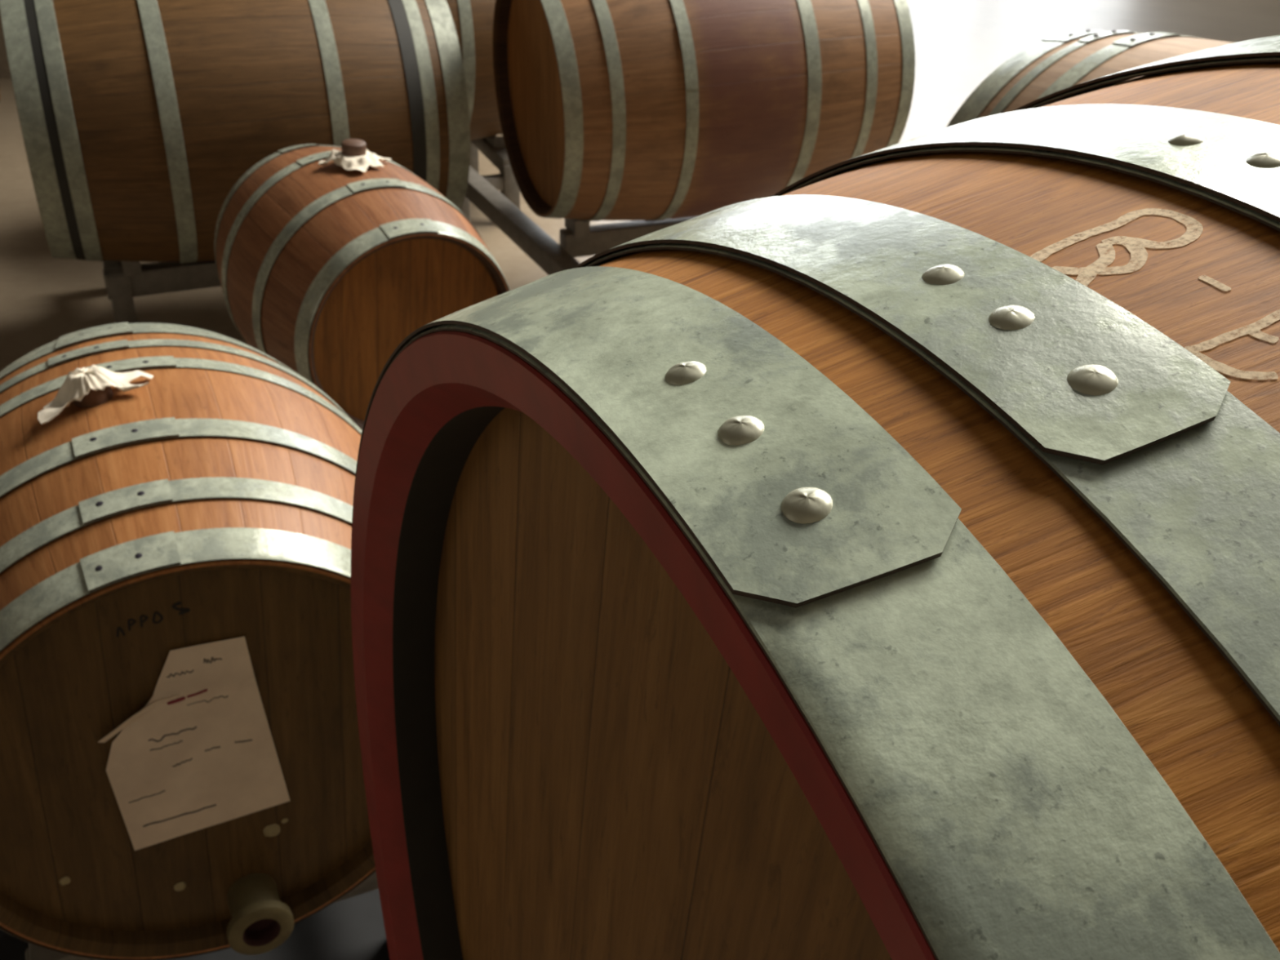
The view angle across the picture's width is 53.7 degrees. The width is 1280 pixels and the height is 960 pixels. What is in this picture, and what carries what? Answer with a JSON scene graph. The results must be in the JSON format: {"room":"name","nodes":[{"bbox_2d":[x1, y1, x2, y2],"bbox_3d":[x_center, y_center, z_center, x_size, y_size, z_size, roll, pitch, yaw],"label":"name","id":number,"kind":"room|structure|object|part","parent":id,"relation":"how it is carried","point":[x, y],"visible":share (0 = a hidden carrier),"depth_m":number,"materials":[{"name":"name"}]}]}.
{"room":"wine cellar","nodes":[
{"label":"wine cellar","id":0,"kind":"room"},
{"bbox_2d":[0,13,11,79],"bbox_3d":[-2.730,-4.064,3.753,5.250,5.600,0.150,2,32,0],"label":"wall","id":1,"kind":"structure","parent":0,"point":[5,73],"depth_m":5.12,"materials":[{"name":"paint"}]},
{"bbox_2d":[0,0,1279,371],"bbox_3d":[1.020,-0.526,3.766,13.000,0.200,14.000,2,32,0],"label":"floor","id":2,"kind":"structure","parent":0,"point":[44,298],"depth_m":4.74,"materials":[{"name":"concrete"}]},
{"bbox_2d":[102,260,221,323],"bbox_3d":[-1.004,-0.587,3.345,0.770,0.222,0.401,-11,34,-20],"label":"rack","id":3,"kind":"object","parent":2,"relation":"on","point":[124,281],"visible":0.27,"depth_m":3.09,"materials":[{"name":"grey metal"}]},
{"bbox_3d":[-1.267,-0.413,3.111,0.050,0.154,0.050,-11,34,-20],"label":"leg","id":4,"kind":"part","parent":3,"relation":"part of","materials":[{"name":"grey metal"}]},
{"bbox_3d":[-0.941,-0.544,3.200,0.770,0.065,0.050,-11,34,-20],"label":"rail","id":5,"kind":"part","parent":3,"relation":"part of","materials":[{"name":"grey metal"}]},
{"bbox_2d":[0,0,470,262],"bbox_3d":[-0.938,-0.868,2.995,0.948,0.676,0.670,-11,34,-20],"label":"wine barrel","id":6,"kind":"object","parent":3,"relation":"on","point":[139,119],"visible":0.8,"depth_m":2.70,"materials":[{"name":"brown wood"}]},
{"bbox_2d":[0,888,390,959],"bbox_3d":[-0.527,0.594,1.667,0.920,0.006,0.860,-12,34,-22],"label":"floor mat","id":7,"kind":"object","parent":2,"relation":"on","point":[352,928],"visible":0.02,"depth_m":1.65,"materials":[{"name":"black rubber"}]},
{"bbox_2d":[25,871,378,959],"bbox_3d":[-0.525,0.485,1.606,0.455,0.243,0.283,-12,34,-22],"label":"rack","id":8,"kind":"object","parent":7,"relation":"on","point":[33,952],"visible":0.02,"depth_m":1.40,"materials":[{"name":"grey metal"}]},
{"bbox_3d":[-0.662,0.609,1.459,0.050,0.179,0.050,-12,34,-22],"label":"leg","id":9,"kind":"part","parent":8,"relation":"part of","materials":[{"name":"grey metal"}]},
{"bbox_2d":[0,322,375,959],"bbox_3d":[-0.516,0.153,1.409,0.577,0.605,0.591,-12,34,-22],"label":"wine barrel","id":10,"kind":"object","parent":8,"relation":"on","point":[210,500],"visible":0.77,"depth_m":1.21,"materials":[{"name":"brown wood"}]},
{"bbox_2d":[37,364,153,424],"bbox_3d":[-0.544,-0.096,1.258,0.121,0.034,0.054,-20,38,-32],"label":"rag","id":11,"kind":"object","parent":10,"relation":"on","point":[78,383],"visible":1,"depth_m":1.24,"materials":[{"name":"white fabric"}]},
{"bbox_2d":[97,635,289,850],"bbox_3d":[-0.428,0.256,1.213,0.160,0.229,0.012,-12,34,-21],"label":"paper note","id":12,"kind":"object","parent":10,"relation":"attached to","point":[201,753],"visible":1,"depth_m":1.22,"materials":[{"name":"beige paper"}]},
{"bbox_2d":[226,872,293,955],"bbox_3d":[-0.401,0.450,1.322,0.066,0.066,0.061,-12,34,-22],"label":"tap","id":13,"kind":"object","parent":10,"relation":"on","point":[260,905],"depth_m":1.31,"materials":[{"name":"beige metal"}]},
{"bbox_2d":[469,135,519,209],"bbox_3d":[-0.761,-0.965,3.948,0.649,0.246,0.492,-11,34,-20],"label":"rack","id":14,"kind":"object","parent":2,"relation":"on","point":[493,148],"visible":0.1,"depth_m":3.88,"materials":[{"name":"grey metal"}]},
{"bbox_2d":[445,0,502,140],"bbox_3d":[-0.757,-1.314,3.728,0.948,0.676,0.670,-11,34,-20],"label":"wine barrel","id":15,"kind":"object","parent":14,"relation":"on","point":[473,20],"visible":0.09,"depth_m":3.55,"materials":[{"name":"brown wood"}]},
{"bbox_3d":[-0.572,-1.103,4.239,0.050,0.185,0.050,-11,34,-20],"label":"leg","id":16,"kind":"part","parent":14,"relation":"part of","materials":[{"name":"grey metal"}]},
{"bbox_3d":[-0.675,-0.862,3.772,0.599,0.040,0.040,-11,34,-20],"label":"rail","id":17,"kind":"part","parent":14,"relation":"part of","materials":[{"name":"grey metal"}]},
{"bbox_3d":[-0.400,-0.884,3.896,0.050,0.185,0.050,-11,34,-20],"label":"leg","id":18,"kind":"part","parent":14,"relation":"part of","materials":[{"name":"grey metal"}]},
{"bbox_2d":[460,165,696,275],"bbox_3d":[0.063,-0.642,3.430,0.905,0.291,1.324,-10,34,-19],"label":"rack","id":19,"kind":"object","parent":2,"relation":"on","point":[580,238],"visible":0.12,"depth_m":3.27,"materials":[{"name":"grey metal"}]},
{"bbox_3d":[-0.536,-0.817,3.762,0.050,0.203,0.050,-10,34,-19],"label":"leg","id":20,"kind":"part","parent":19,"relation":"part of","materials":[{"name":"grey metal"}]},
{"bbox_3d":[0.141,-0.669,3.373,0.734,0.065,0.050,-10,34,-19],"label":"rail","id":21,"kind":"part","parent":19,"relation":"part of","materials":[{"name":"grey metal"}]},
{"bbox_2d":[492,0,915,221],"bbox_3d":[0.145,-1.006,3.161,0.915,0.677,0.674,-10,34,-19],"label":"wine barrel","id":22,"kind":"object","parent":19,"relation":"on","point":[646,110],"visible":0.85,"depth_m":2.91,"materials":[{"name":"brown wood"}]},
{"bbox_3d":[-0.529,-0.080,2.509,0.363,0.266,0.376,-17,37,-28],"label":"rack","id":23,"kind":"object","parent":2,"relation":"on","visible":0},
{"bbox_2d":[214,138,510,430],"bbox_3d":[-0.518,-0.375,2.326,0.453,0.498,0.518,-17,37,-28],"label":"wine barrel","id":24,"kind":"object","parent":23,"relation":"on","point":[324,272],"visible":0.83,"depth_m":2.14,"materials":[{"name":"brown wood"}]},
{"bbox_2d":[318,149,391,172],"bbox_3d":[-0.488,-0.558,2.217,0.140,0.034,0.092,-17,37,-28],"label":"rag","id":25,"kind":"object","parent":24,"relation":"on","point":[361,163],"visible":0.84,"depth_m":2.20,"materials":[{"name":"white fabric"}]},
{"bbox_3d":[1.005,0.086,2.322,0.565,0.277,0.770,-14,35,-24],"label":"rack","id":26,"kind":"object","parent":2,"relation":"on","visible":0},
{"bbox_2d":[946,29,1233,127],"bbox_3d":[1.018,-0.301,2.083,0.741,0.741,1.040,-14,35,-24],"label":"wine barrel","id":27,"kind":"object","parent":26,"relation":"on","point":[1058,62],"visible":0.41,"depth_m":2.16,"materials":[{"name":"brown wood"}]},
{"bbox_3d":[0.527,0.783,1.109,0.960,0.335,0.840,-12,34,-21],"label":"rack","id":28,"kind":"object","parent":2,"relation":"on","visible":0},
{"bbox_2d":[351,35,1279,959],"bbox_3d":[0.546,0.271,0.792,1.299,1.123,1.092,-10,34,-22],"label":"wine barrel","id":29,"kind":"object","parent":28,"relation":"on","point":[875,555],"visible":1,"depth_m":0.36,"materials":[{"name":"brown wood"}]}
]}

